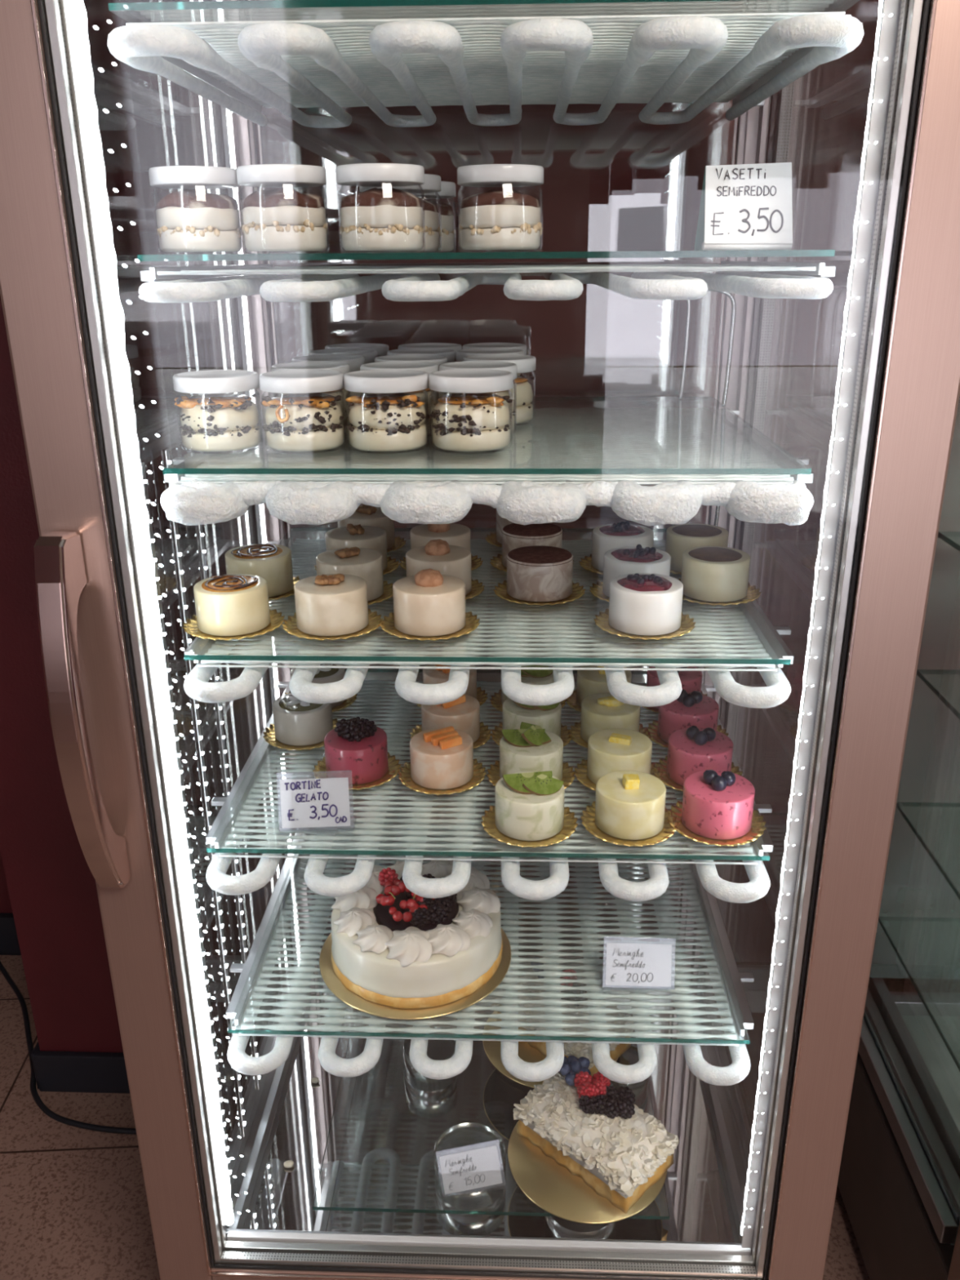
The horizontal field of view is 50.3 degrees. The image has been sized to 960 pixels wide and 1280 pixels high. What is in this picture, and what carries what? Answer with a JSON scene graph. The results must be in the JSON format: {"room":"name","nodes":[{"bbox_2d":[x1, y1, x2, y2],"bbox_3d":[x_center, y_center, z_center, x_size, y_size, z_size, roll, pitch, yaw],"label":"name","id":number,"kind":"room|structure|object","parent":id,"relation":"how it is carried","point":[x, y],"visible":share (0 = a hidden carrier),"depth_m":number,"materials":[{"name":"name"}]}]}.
{"room":"food shop","nodes":[
{"label":"food shop","id":0,"kind":"room"},
{"bbox_2d":[0,0,282,1078],"bbox_3d":[-0.628,-0.613,1.577,0.372,2.950,0.395,0,21,2],"label":"wall pillar","id":1,"kind":"structure","parent":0,"point":[51,885],"depth_m":1.63,"materials":[{"name":"red paint"}]},
{"bbox_2d":[31,1041,247,1096],"bbox_3d":[-0.622,0.734,2.066,0.396,0.085,0.395,0,21,2],"label":"baseboard","id":2,"kind":"structure","parent":1,"relation":"attached to","point":[54,1071],"depth_m":1.88,"materials":[{"name":"black"}]},
{"bbox_2d":[0,0,959,965],"bbox_3d":[0.036,-0.697,1.787,6.000,2.950,0.105,0,21,2],"label":"wall","id":3,"kind":"structure","parent":0,"point":[623,182],"depth_m":1.79,"materials":[{"name":"red paint"}]},
{"bbox_2d":[0,955,959,1279],"bbox_3d":[-0.026,1.429,0.463,6.000,0.100,3.920,0,21,2],"label":"floor","id":4,"kind":"structure","parent":0,"point":[73,1202],"depth_m":1.74,"materials":[{"name":"tile"}]},
{"bbox_2d":[0,960,231,1134],"bbox_3d":[-0.741,0.796,1.946,0.955,0.054,0.240,11,24,28],"label":"power cable","id":5,"kind":"object","parent":4,"relation":"on","point":[44,1108],"visible":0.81,"depth_m":1.87,"materials":[{"name":"black plastic"}]},
{"bbox_2d":[0,0,959,1279],"bbox_3d":[0.013,-0.007,1.287,0.824,2.010,0.728,0,21,2],"label":"freezer","id":6,"kind":"object","parent":4,"relation":"on","point":[748,1199],"visible":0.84,"depth_m":1.07,"materials":[{"name":"brown metal"}]},
{"bbox_2d":[403,1025,456,1091],"bbox_3d":[-0.082,0.688,1.683,0.088,0.056,0.088,0,21,2],"label":"stand","id":7,"kind":"object","parent":6,"relation":"on","point":[437,1050],"visible":0.39,"depth_m":1.66,"materials":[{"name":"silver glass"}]},
{"bbox_2d":[433,1122,506,1210],"bbox_3d":[-0.015,0.762,1.484,0.104,0.056,0.104,0,21,2],"label":"stand","id":8,"kind":"object","parent":6,"relation":"on","point":[464,1136],"visible":0.7,"depth_m":1.48,"materials":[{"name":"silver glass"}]},
{"bbox_2d":[107,0,863,128],"bbox_3d":[0.010,-0.596,1.081,0.687,0.042,0.566,0,21,2],"label":"shelf","id":9,"kind":"object","parent":6,"relation":"attached to","point":[700,60],"depth_m":0.96,"materials":[{"name":"metal"}]},
{"bbox_2d":[160,396,813,526],"bbox_3d":[0.013,-0.231,1.222,0.687,0.048,0.572,0,21,2],"label":"shelf","id":10,"kind":"object","parent":6,"relation":"attached to","point":[553,440],"depth_m":0.99,"materials":[{"name":"glass"}]},
{"bbox_2d":[172,369,262,453],"bbox_3d":[-0.275,-0.241,1.078,0.087,0.077,0.088,0,21,2],"label":"jar","id":11,"kind":"object","parent":10,"relation":"on","point":[218,422],"visible":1,"depth_m":1.05,"materials":[{"name":"clear glass"}]},
{"bbox_2d":[258,369,346,453],"bbox_3d":[-0.185,-0.241,1.075,0.087,0.077,0.087,0,21,2],"label":"jar","id":12,"kind":"object","parent":10,"relation":"on","point":[302,421],"visible":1,"depth_m":1.05,"materials":[{"name":"clear glass"}]},
{"bbox_2d":[271,361,351,435],"bbox_3d":[-0.190,-0.272,1.159,0.088,0.077,0.087,-17,26,-37],"label":"jar","id":13,"kind":"object","parent":10,"relation":"on","point":[343,367],"visible":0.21,"depth_m":1.14,"materials":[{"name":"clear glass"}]},
{"bbox_2d":[343,368,429,453],"bbox_3d":[-0.097,-0.240,1.071,0.087,0.077,0.088,0,21,2],"label":"jar","id":14,"kind":"object","parent":10,"relation":"on","point":[384,420],"visible":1,"depth_m":1.04,"materials":[{"name":"glass"}]},
{"bbox_2d":[360,361,438,436],"bbox_3d":[-0.090,-0.272,1.155,0.087,0.077,0.088,-3,21,-6],"label":"jar","id":15,"kind":"object","parent":10,"relation":"on","point":[428,367],"visible":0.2,"depth_m":1.14,"materials":[{"name":"clear plastic"}]},
{"bbox_2d":[428,368,513,453],"bbox_3d":[-0.009,-0.239,1.068,0.087,0.077,0.088,0,21,2],"label":"jar","id":16,"kind":"object","parent":10,"relation":"on","point":[471,420],"visible":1,"depth_m":1.04,"materials":[{"name":"clear glass"}]},
{"bbox_2d":[439,360,517,435],"bbox_3d":[-0.002,-0.271,1.152,0.087,0.077,0.088,0,21,2],"label":"jar","id":17,"kind":"object","parent":10,"relation":"on","point":[503,366],"visible":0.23,"depth_m":1.14,"materials":[{"name":"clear plastic"}]},
{"bbox_2d":[462,354,535,426],"bbox_3d":[0.024,-0.302,1.235,0.087,0.077,0.088,17,27,38],"label":"jar","id":18,"kind":"object","parent":10,"relation":"on","point":[525,363],"visible":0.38,"depth_m":1.21,"materials":[{"name":"clear plastic"}]},
{"bbox_2d":[515,371,535,426],"bbox_3d":[0.023,-0.296,1.237,0.086,0.064,0.086,17,27,38],"label":"jar","id":19,"kind":"object","parent":10,"relation":"on","point":[525,410],"depth_m":1.22,"materials":[{"name":"clear glass"}]},
{"bbox_2d":[137,249,836,302],"bbox_3d":[0.011,-0.413,1.150,0.687,0.040,0.568,0,21,2],"label":"shelf","id":20,"kind":"object","parent":6,"relation":"attached to","point":[660,281],"depth_m":0.92,"materials":[{"name":"glass"}]},
{"bbox_2d":[148,165,244,254],"bbox_3d":[-0.280,-0.425,1.015,0.086,0.078,0.086,0,21,2],"label":"jar","id":21,"kind":"object","parent":20,"relation":"on","point":[188,220],"visible":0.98,"depth_m":0.99,"materials":[{"name":"clear glass"}]},
{"bbox_2d":[235,164,328,253],"bbox_3d":[-0.192,-0.421,1.004,0.086,0.078,0.086,0,21,2],"label":"jar","id":22,"kind":"object","parent":20,"relation":"on","point":[286,219],"visible":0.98,"depth_m":0.98,"materials":[{"name":"clear glass"}]},
{"bbox_2d":[335,163,425,253],"bbox_3d":[-0.096,-0.421,1.003,0.086,0.078,0.086,0,21,2],"label":"jar","id":23,"kind":"object","parent":20,"relation":"on","point":[375,219],"visible":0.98,"depth_m":0.97,"materials":[{"name":"clear glass"}]},
{"bbox_2d":[359,173,441,253],"bbox_3d":[-0.085,-0.457,1.099,0.087,0.077,0.087,0,21,2],"label":"jar","id":24,"kind":"object","parent":20,"relation":"on","point":[432,184],"visible":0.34,"depth_m":1.08,"materials":[{"name":"glass"}]},
{"bbox_2d":[384,181,456,252],"bbox_3d":[-0.072,-0.495,1.202,0.087,0.077,0.087,13,25,32],"label":"jar","id":25,"kind":"object","parent":20,"relation":"on","point":[448,188],"visible":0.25,"depth_m":1.18,"materials":[{"name":"glass"}]},
{"bbox_2d":[457,164,543,252],"bbox_3d":[0.020,-0.429,1.020,0.086,0.078,0.086,0,21,2],"label":"jar","id":26,"kind":"object","parent":20,"relation":"on","point":[492,219],"visible":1,"depth_m":0.99,"materials":[{"name":"clear glass"}]},
{"bbox_2d":[693,162,792,250],"bbox_3d":[0.259,-0.422,0.997,0.089,0.079,0.030,-2,21,-4],"label":"price card","id":27,"kind":"object","parent":20,"relation":"on","point":[743,206],"visible":1,"depth_m":0.99,"materials":[{"name":"white paper"}]},
{"bbox_2d":[183,527,794,708],"bbox_3d":[0.014,-0.052,1.287,0.687,0.041,0.570,0,21,2],"label":"shelf","id":28,"kind":"object","parent":6,"relation":"attached to","point":[513,628],"depth_m":1.10,"materials":[{"name":"glass"}]},
{"bbox_2d":[182,608,284,640],"bbox_3d":[-0.273,-0.019,1.137,0.112,0.005,0.111,-13,24,-30],"label":"cake board","id":29,"kind":"object","parent":28,"relation":"on","point":[191,628],"visible":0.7,"depth_m":1.12,"materials":[{"name":"metal"}]},
{"bbox_2d":[193,573,270,635],"bbox_3d":[-0.273,-0.041,1.129,0.079,0.050,0.079,0,21,2],"label":"cake","id":30,"kind":"object","parent":29,"relation":"on","point":[231,604],"visible":1,"depth_m":1.10,"materials":[{"name":"food"}]},
{"bbox_2d":[268,576,302,599],"bbox_3d":[-0.270,-0.064,1.259,0.111,0.005,0.112,6,21,16],"label":"cake board","id":31,"kind":"object","parent":28,"relation":"on","point":[295,580],"visible":0.16,"depth_m":1.24,"materials":[{"name":"metal"}]},
{"bbox_2d":[224,543,293,597],"bbox_3d":[-0.270,-0.086,1.250,0.079,0.050,0.079,-19,27,-40],"label":"cake","id":32,"kind":"object","parent":31,"relation":"on","point":[273,562],"visible":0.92,"depth_m":1.23,"materials":[{"name":"food"}]},
{"bbox_2d":[281,608,383,640],"bbox_3d":[-0.163,-0.019,1.135,0.111,0.005,0.112,-1,21,-1],"label":"cake board","id":33,"kind":"object","parent":28,"relation":"on","point":[290,625],"visible":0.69,"depth_m":1.12,"materials":[{"name":"metal"}]},
{"bbox_2d":[293,573,368,635],"bbox_3d":[-0.163,-0.044,1.125,0.079,0.057,0.079,0,21,2],"label":"cake","id":34,"kind":"object","parent":33,"relation":"on","point":[326,604],"visible":1,"depth_m":1.10,"materials":[{"name":"beige food"}]},
{"bbox_2d":[314,555,399,575],"bbox_3d":[-0.161,-0.097,1.343,0.111,0.005,0.112,6,21,17],"label":"cake board","id":35,"kind":"object","parent":28,"relation":"on","point":[393,565],"visible":0.2,"depth_m":1.34,"materials":[{"name":"metal"}]},
{"bbox_2d":[324,523,387,570],"bbox_3d":[-0.161,-0.122,1.333,0.079,0.057,0.079,0,21,1],"label":"cake","id":36,"kind":"object","parent":35,"relation":"on","point":[350,535],"visible":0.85,"depth_m":1.31,"materials":[{"name":"beige food"}]},
{"bbox_2d":[367,580,393,604],"bbox_3d":[-0.156,-0.058,1.239,0.112,0.005,0.111,15,26,35],"label":"cake board","id":37,"kind":"object","parent":28,"relation":"on","point":[388,588],"visible":0.21,"depth_m":1.23,"materials":[{"name":"metal"}]},
{"bbox_2d":[315,546,383,601],"bbox_3d":[-0.156,-0.083,1.229,0.079,0.057,0.079,-19,27,-40],"label":"cake","id":38,"kind":"object","parent":37,"relation":"on","point":[366,564],"visible":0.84,"depth_m":1.21,"materials":[{"name":"beige food"}]},
{"bbox_2d":[386,535,405,552],"bbox_3d":[-0.160,-0.136,1.447,0.111,0.005,0.112,-20,28,-41],"label":"cake board","id":39,"kind":"object","parent":28,"relation":"on","point":[399,543],"visible":0.19,"depth_m":1.45,"materials":[{"name":"metal"}]},
{"bbox_2d":[337,504,395,549],"bbox_3d":[-0.160,-0.161,1.437,0.079,0.057,0.079,19,28,41],"label":"cake","id":40,"kind":"object","parent":39,"relation":"on","point":[364,515],"visible":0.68,"depth_m":1.41,"materials":[{"name":"beige food"}]},
{"bbox_2d":[379,611,479,640],"bbox_3d":[-0.055,-0.018,1.132,0.112,0.005,0.111,-3,21,-7],"label":"cake board","id":41,"kind":"object","parent":28,"relation":"on","point":[472,623],"visible":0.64,"depth_m":1.11,"materials":[{"name":"metal"}]},
{"bbox_2d":[392,568,465,636],"bbox_3d":[-0.056,-0.047,1.121,0.079,0.063,0.079,0,21,2],"label":"cake","id":42,"kind":"object","parent":41,"relation":"on","point":[428,602],"visible":1,"depth_m":1.10,"materials":[{"name":"food"}]},
{"bbox_2d":[398,553,483,570],"bbox_3d":[-0.052,-0.101,1.354,0.112,0.005,0.111,15,25,35],"label":"cake board","id":43,"kind":"object","parent":28,"relation":"on","point":[476,562],"visible":0.22,"depth_m":1.36,"materials":[{"name":"metal"}]},
{"bbox_2d":[409,523,471,551],"bbox_3d":[-0.052,-0.130,1.343,0.079,0.063,0.079,0,21,1],"label":"cake","id":44,"kind":"object","parent":43,"relation":"on","point":[457,535],"visible":0.55,"depth_m":1.32,"materials":[{"name":"food"}]},
{"bbox_2d":[465,579,484,599],"bbox_3d":[-0.050,-0.062,1.249,0.112,0.005,0.111,8,22,21],"label":"cake board","id":45,"kind":"object","parent":28,"relation":"on","point":[477,588],"visible":0.17,"depth_m":1.25,"materials":[{"name":"metal"}]},
{"bbox_2d":[405,538,471,595],"bbox_3d":[-0.050,-0.091,1.238,0.079,0.063,0.079,-19,27,-40],"label":"cake","id":46,"kind":"object","parent":45,"relation":"on","point":[455,561],"visible":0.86,"depth_m":1.22,"materials":[{"name":"food"}]},
{"bbox_2d":[489,553,573,572],"bbox_3d":[0.069,-0.102,1.354,0.111,0.005,0.112,-15,25,-35],"label":"cake board","id":47,"kind":"object","parent":28,"relation":"on","point":[496,562],"visible":0.2,"depth_m":1.36,"materials":[{"name":"metal"}]},
{"bbox_2d":[502,523,562,567],"bbox_3d":[0.068,-0.124,1.346,0.079,0.048,0.079,-19,27,-40],"label":"cake","id":48,"kind":"object","parent":47,"relation":"on","point":[514,535],"visible":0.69,"depth_m":1.32,"materials":[{"name":"food"}]},
{"bbox_2d":[493,580,585,605],"bbox_3d":[0.072,-0.059,1.239,0.112,0.005,0.111,-17,26,-38],"label":"cake board","id":49,"kind":"object","parent":28,"relation":"on","point":[500,590],"visible":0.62,"depth_m":1.22,"materials":[{"name":"metal"}]},
{"bbox_2d":[506,546,573,602],"bbox_3d":[0.072,-0.080,1.231,0.079,0.048,0.079,0,21,2],"label":"cake","id":50,"kind":"object","parent":49,"relation":"on","point":[540,574],"visible":1,"depth_m":1.20,"materials":[{"name":"food"}]},
{"bbox_2d":[578,553,603,574],"bbox_3d":[0.186,-0.099,1.343,0.112,0.005,0.111,-2,21,-4],"label":"cake board","id":51,"kind":"object","parent":28,"relation":"on","point":[586,563],"visible":0.25,"depth_m":1.34,"materials":[{"name":"metal"}]},
{"bbox_2d":[591,521,653,571],"bbox_3d":[0.186,-0.124,1.334,0.079,0.055,0.079,0,21,1],"label":"cake","id":52,"kind":"object","parent":51,"relation":"on","point":[606,537],"visible":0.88,"depth_m":1.31,"materials":[{"name":"white food"}]},
{"bbox_2d":[589,580,609,601],"bbox_3d":[0.188,-0.058,1.234,0.111,0.005,0.112,2,21,7],"label":"cake board","id":53,"kind":"object","parent":28,"relation":"on","point":[596,590],"visible":0.2,"depth_m":1.24,"materials":[{"name":"metal"}]},
{"bbox_2d":[602,544,671,597],"bbox_3d":[0.188,-0.083,1.225,0.079,0.055,0.079,-19,27,-40],"label":"cake","id":54,"kind":"object","parent":53,"relation":"on","point":[620,561],"visible":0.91,"depth_m":1.20,"materials":[{"name":"white food"}]},
{"bbox_2d":[593,608,696,639],"bbox_3d":[0.182,-0.019,1.130,0.112,0.005,0.111,7,22,20],"label":"cake board","id":55,"kind":"object","parent":28,"relation":"on","point":[687,624],"visible":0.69,"depth_m":1.11,"materials":[{"name":"metal"}]},
{"bbox_2d":[608,573,683,635],"bbox_3d":[0.182,-0.044,1.121,0.079,0.055,0.079,0,21,2],"label":"cake","id":56,"kind":"object","parent":55,"relation":"on","point":[644,604],"visible":1,"depth_m":1.09,"materials":[{"name":"white food"}]},
{"bbox_2d":[670,568,681,574],"bbox_3d":[0.282,-0.099,1.341,0.112,0.005,0.111,-1,21,-2],"label":"cake board","id":57,"kind":"object","parent":28,"relation":"on","point":[673,571],"visible":0.07,"depth_m":1.31,"materials":[{"name":"metal"}]},
{"bbox_2d":[665,523,728,572],"bbox_3d":[0.282,-0.120,1.333,0.079,0.048,0.079,-19,27,-40],"label":"cake","id":58,"kind":"object","parent":57,"relation":"on","point":[680,538],"visible":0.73,"depth_m":1.31,"materials":[{"name":"food"}]},
{"bbox_2d":[678,577,761,605],"bbox_3d":[0.282,-0.059,1.234,0.112,0.005,0.111,-6,21,-14],"label":"cake board","id":59,"kind":"object","parent":28,"relation":"on","point":[753,593],"visible":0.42,"depth_m":1.21,"materials":[{"name":"metal"}]},
{"bbox_2d":[680,546,750,602],"bbox_3d":[0.282,-0.080,1.226,0.079,0.048,0.079,0,21,2],"label":"cake","id":60,"kind":"object","parent":59,"relation":"on","point":[716,574],"visible":0.98,"depth_m":1.20,"materials":[{"name":"food"}]},
{"bbox_2d":[205,668,773,902],"bbox_3d":[0.015,0.164,1.369,0.687,0.041,0.572,0,21,2],"label":"shelf","id":61,"kind":"object","parent":6,"relation":"attached to","point":[230,825],"depth_m":1.18,"materials":[{"name":"glass"}]},
{"bbox_2d":[262,718,337,750],"bbox_3d":[-0.241,0.127,1.404,0.111,0.005,0.112,6,21,17],"label":"cake board","id":62,"kind":"object","parent":61,"relation":"on","point":[269,735],"visible":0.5,"depth_m":1.38,"materials":[{"name":"metal"}]},
{"bbox_2d":[272,693,333,746],"bbox_3d":[-0.242,0.104,1.396,0.079,0.051,0.079,0,21,2],"label":"cake","id":63,"kind":"object","parent":62,"relation":"on","point":[297,722],"visible":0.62,"depth_m":1.37,"materials":[{"name":"white food"}]},
{"bbox_2d":[280,769,356,831],"bbox_3d":[-0.188,0.182,1.171,0.088,0.068,0.032,0,21,0],"label":"price card","id":64,"kind":"object","parent":61,"relation":"on","point":[324,802],"visible":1,"depth_m":1.17,"materials":[{"name":"white paper"}]},
{"bbox_2d":[312,751,400,790],"bbox_3d":[-0.156,0.165,1.303,0.111,0.005,0.112,-18,27,-39],"label":"cake board","id":65,"kind":"object","parent":61,"relation":"on","point":[320,772],"visible":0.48,"depth_m":1.29,"materials":[{"name":"metal"}]},
{"bbox_2d":[324,716,388,784],"bbox_3d":[-0.157,0.133,1.291,0.079,0.069,0.079,9,22,23],"label":"cake","id":66,"kind":"object","parent":65,"relation":"on","point":[357,745],"visible":1,"depth_m":1.27,"materials":[{"name":"pink food"}]},
{"bbox_2d":[397,758,486,795],"bbox_3d":[-0.048,0.169,1.289,0.111,0.005,0.112,3,21,8],"label":"cake board","id":67,"kind":"object","parent":61,"relation":"on","point":[479,773],"visible":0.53,"depth_m":1.27,"materials":[{"name":"metal"}]},
{"bbox_2d":[409,725,473,789],"bbox_3d":[-0.048,0.142,1.279,0.079,0.059,0.079,0,21,2],"label":"cake","id":68,"kind":"object","parent":67,"relation":"on","point":[441,758],"visible":1,"depth_m":1.25,"materials":[{"name":"food"}]},
{"bbox_2d":[409,721,492,748],"bbox_3d":[-0.040,0.129,1.395,0.111,0.005,0.112,15,25,35],"label":"cake board","id":69,"kind":"object","parent":61,"relation":"on","point":[485,734],"visible":0.28,"depth_m":1.40,"materials":[{"name":"metal"}]},
{"bbox_2d":[421,693,479,742],"bbox_3d":[-0.040,0.103,1.385,0.079,0.059,0.079,0,21,2],"label":"cake","id":70,"kind":"object","parent":69,"relation":"on","point":[463,713],"visible":0.64,"depth_m":1.36,"materials":[{"name":"food"}]},
{"bbox_2d":[480,805,577,847],"bbox_3d":[0.057,0.210,1.178,0.111,0.005,0.112,19,28,41],"label":"cake board","id":71,"kind":"object","parent":61,"relation":"on","point":[570,825],"visible":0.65,"depth_m":1.16,"materials":[{"name":"metal"}]},
{"bbox_2d":[494,770,564,840],"bbox_3d":[0.057,0.181,1.167,0.079,0.063,0.079,0,21,2],"label":"cake","id":72,"kind":"object","parent":71,"relation":"on","point":[530,805],"visible":1,"depth_m":1.14,"materials":[{"name":"beige food"}]},
{"bbox_2d":[486,760,575,788],"bbox_3d":[0.064,0.170,1.285,0.112,0.005,0.111,-12,23,-28],"label":"cake board","id":73,"kind":"object","parent":61,"relation":"on","point":[493,775],"visible":0.31,"depth_m":1.29,"materials":[{"name":"metal"}]},
{"bbox_2d":[499,721,563,780],"bbox_3d":[0.064,0.138,1.274,0.079,0.069,0.079,0,21,2],"label":"cake","id":74,"kind":"object","parent":73,"relation":"on","point":[529,748],"visible":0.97,"depth_m":1.25,"materials":[{"name":"beige food"}]},
{"bbox_2d":[490,722,573,746],"bbox_3d":[0.070,0.130,1.391,0.112,0.005,0.111,-18,27,-38],"label":"cake board","id":75,"kind":"object","parent":61,"relation":"on","point":[496,735],"visible":0.3,"depth_m":1.40,"materials":[{"name":"metal"}]},
{"bbox_2d":[502,697,561,737],"bbox_3d":[0.070,0.102,1.380,0.079,0.063,0.079,0,21,2],"label":"cake","id":76,"kind":"object","parent":75,"relation":"on","point":[548,717],"visible":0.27,"depth_m":1.35,"materials":[{"name":"beige food"}]},
{"bbox_2d":[565,689,581,711],"bbox_3d":[0.180,0.089,1.498,0.112,0.005,0.111,9,22,23],"label":"cake board","id":77,"kind":"object","parent":61,"relation":"on","point":[571,700],"visible":0.16,"depth_m":1.49,"materials":[{"name":"metal"}]},
{"bbox_2d":[576,665,631,706],"bbox_3d":[0.180,0.062,1.488,0.079,0.059,0.079,0,21,2],"label":"cake","id":78,"kind":"object","parent":77,"relation":"on","point":[588,682],"visible":0.41,"depth_m":1.47,"materials":[{"name":"food"}]},
{"bbox_2d":[568,720,651,748],"bbox_3d":[0.176,0.129,1.392,0.111,0.005,0.112,6,22,17],"label":"cake board","id":79,"kind":"object","parent":61,"relation":"on","point":[575,730],"visible":0.23,"depth_m":1.40,"materials":[{"name":"metal"}]},
{"bbox_2d":[580,692,640,742],"bbox_3d":[0.176,0.103,1.382,0.079,0.057,0.079,0,21,2],"label":"cake","id":80,"kind":"object","parent":79,"relation":"on","point":[599,711],"visible":0.72,"depth_m":1.36,"materials":[{"name":"food"}]},
{"bbox_2d":[574,759,663,791],"bbox_3d":[0.174,0.169,1.285,0.111,0.005,0.112,7,22,19],"label":"cake board","id":81,"kind":"object","parent":61,"relation":"on","point":[580,773],"visible":0.28,"depth_m":1.29,"materials":[{"name":"metal"}]},
{"bbox_2d":[586,728,652,783],"bbox_3d":[0.174,0.144,1.276,0.079,0.055,0.079,0,21,2],"label":"cake","id":82,"kind":"object","parent":81,"relation":"on","point":[611,749],"visible":0.91,"depth_m":1.25,"materials":[{"name":"food"}]},
{"bbox_2d":[580,800,678,846],"bbox_3d":[0.172,0.209,1.178,0.111,0.005,0.112,-11,23,-25],"label":"cake board","id":83,"kind":"object","parent":61,"relation":"on","point":[588,817],"visible":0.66,"depth_m":1.16,"materials":[{"name":"metal"}]},
{"bbox_2d":[595,770,666,839],"bbox_3d":[0.172,0.182,1.168,0.079,0.059,0.079,0,21,2],"label":"cake","id":84,"kind":"object","parent":83,"relation":"on","point":[630,805],"visible":1,"depth_m":1.15,"materials":[{"name":"food"}]},
{"bbox_2d":[645,720,728,747],"bbox_3d":[0.281,0.128,1.392,0.112,0.005,0.111,12,24,29],"label":"cake board","id":85,"kind":"object","parent":61,"relation":"on","point":[653,727],"visible":0.2,"depth_m":1.40,"materials":[{"name":"metal"}]},
{"bbox_2d":[657,688,719,742],"bbox_3d":[0.281,0.100,1.381,0.079,0.064,0.079,0,21,2],"label":"cake","id":86,"kind":"object","parent":85,"relation":"on","point":[695,708],"visible":0.77,"depth_m":1.36,"materials":[{"name":"food"}]},
{"bbox_2d":[653,755,744,791],"bbox_3d":[0.274,0.168,1.285,0.111,0.005,0.112,-3,21,-7],"label":"cake board","id":87,"kind":"object","parent":61,"relation":"on","point":[662,764],"visible":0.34,"depth_m":1.29,"materials":[{"name":"metal"}]},
{"bbox_2d":[666,725,733,786],"bbox_3d":[0.274,0.139,1.274,0.079,0.064,0.079,0,21,2],"label":"cake","id":88,"kind":"object","parent":87,"relation":"on","point":[692,749],"visible":0.94,"depth_m":1.25,"materials":[{"name":"food"}]},
{"bbox_2d":[666,800,766,846],"bbox_3d":[0.272,0.208,1.177,0.111,0.005,0.112,-11,23,-26],"label":"cake board","id":89,"kind":"object","parent":61,"relation":"on","point":[757,828],"visible":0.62,"depth_m":1.16,"materials":[{"name":"metal"}]},
{"bbox_2d":[681,769,755,839],"bbox_3d":[0.272,0.180,1.167,0.079,0.063,0.079,0,21,2],"label":"cake","id":90,"kind":"object","parent":89,"relation":"on","point":[717,804],"visible":1,"depth_m":1.14,"materials":[{"name":"food"}]},
{"bbox_2d":[226,817,754,1085],"bbox_3d":[0.017,0.399,1.456,0.687,0.041,0.571,0,21,2],"label":"shelf","id":91,"kind":"object","parent":6,"relation":"attached to","point":[246,1002],"depth_m":1.31,"materials":[{"name":"glass"}]},
{"bbox_2d":[319,928,511,1019],"bbox_3d":[-0.085,0.414,1.354,0.253,0.002,0.253,0,21,2],"label":"disc","id":92,"kind":"object","parent":91,"relation":"on","point":[334,984],"visible":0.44,"depth_m":1.27,"materials":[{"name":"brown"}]},
{"bbox_2d":[330,860,502,1008],"bbox_3d":[-0.084,0.364,1.337,0.226,0.103,0.225,-9,22,-21],"label":"cake","id":93,"kind":"object","parent":92,"relation":"on","point":[393,946],"visible":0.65,"depth_m":1.27,"materials":[{"name":"white food"}]},
{"bbox_2d":[600,936,675,989],"bbox_3d":[0.201,0.407,1.289,0.094,0.063,0.032,-1,21,-1],"label":"price card","id":94,"kind":"object","parent":91,"relation":"on","point":[626,964],"visible":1,"depth_m":1.29,"materials":[{"name":"white paper"}]},
{"bbox_2d":[551,1216,608,1232],"bbox_3d":[0.144,0.774,1.450,0.104,0.056,0.104,0,21,2],"label":"stand","id":95,"kind":"object","parent":6,"relation":"on","point":[574,1226],"visible":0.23,"depth_m":1.41,"materials":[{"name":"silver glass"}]},
{"bbox_2d":[312,1076,555,1216],"bbox_3d":[-0.059,0.730,1.483,0.328,0.006,0.238,0,21,2],"label":"glass plate","id":96,"kind":"object","parent":95,"relation":"on","point":[502,1213],"depth_m":1.38,"materials":[{"name":"teal"}]},
{"bbox_2d":[438,1141,506,1197],"bbox_3d":[-0.012,0.725,1.404,0.094,0.065,0.032,-3,21,-7],"label":"price card","id":97,"kind":"object","parent":96,"relation":"on","point":[480,1167],"visible":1,"depth_m":1.40,"materials":[{"name":"white paper"}]},
{"bbox_2d":[482,1010,617,1088],"bbox_3d":[0.117,0.651,1.675,0.226,0.002,0.226,0,21,2],"label":"disc","id":98,"kind":"object","parent":96,"relation":"on","point":[526,1053],"visible":0.19,"depth_m":1.64,"materials":[{"name":"brown"}]},
{"bbox_2d":[491,956,634,1076],"bbox_3d":[0.136,0.602,1.662,0.221,0.099,0.145,18,28,41],"label":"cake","id":99,"kind":"object","parent":98,"relation":"on","point":[579,1050],"visible":0.22,"depth_m":1.63,"materials":[{"name":"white food"}]},
{"bbox_2d":[626,1183,669,1219],"bbox_3d":[0.226,0.763,1.387,0.057,0.006,0.056,0,21,2],"label":"glass plate","id":100,"kind":"object","parent":95,"relation":"on","point":[653,1217],"depth_m":1.37,"materials":[{"name":"teal"}]},
{"bbox_2d":[507,1120,667,1223],"bbox_3d":[0.153,0.733,1.458,0.226,0.002,0.226,0,21,2],"label":"disc","id":101,"kind":"object","parent":100,"relation":"on","point":[548,1184],"visible":0.47,"depth_m":1.40,"materials":[{"name":"gold"}]},
{"bbox_2d":[513,1055,679,1213],"bbox_3d":[0.163,0.682,1.449,0.218,0.099,0.137,18,28,41],"label":"cake","id":102,"kind":"object","parent":101,"relation":"on","point":[592,1128],"visible":0.96,"depth_m":1.42,"materials":[{"name":"white food"}]},
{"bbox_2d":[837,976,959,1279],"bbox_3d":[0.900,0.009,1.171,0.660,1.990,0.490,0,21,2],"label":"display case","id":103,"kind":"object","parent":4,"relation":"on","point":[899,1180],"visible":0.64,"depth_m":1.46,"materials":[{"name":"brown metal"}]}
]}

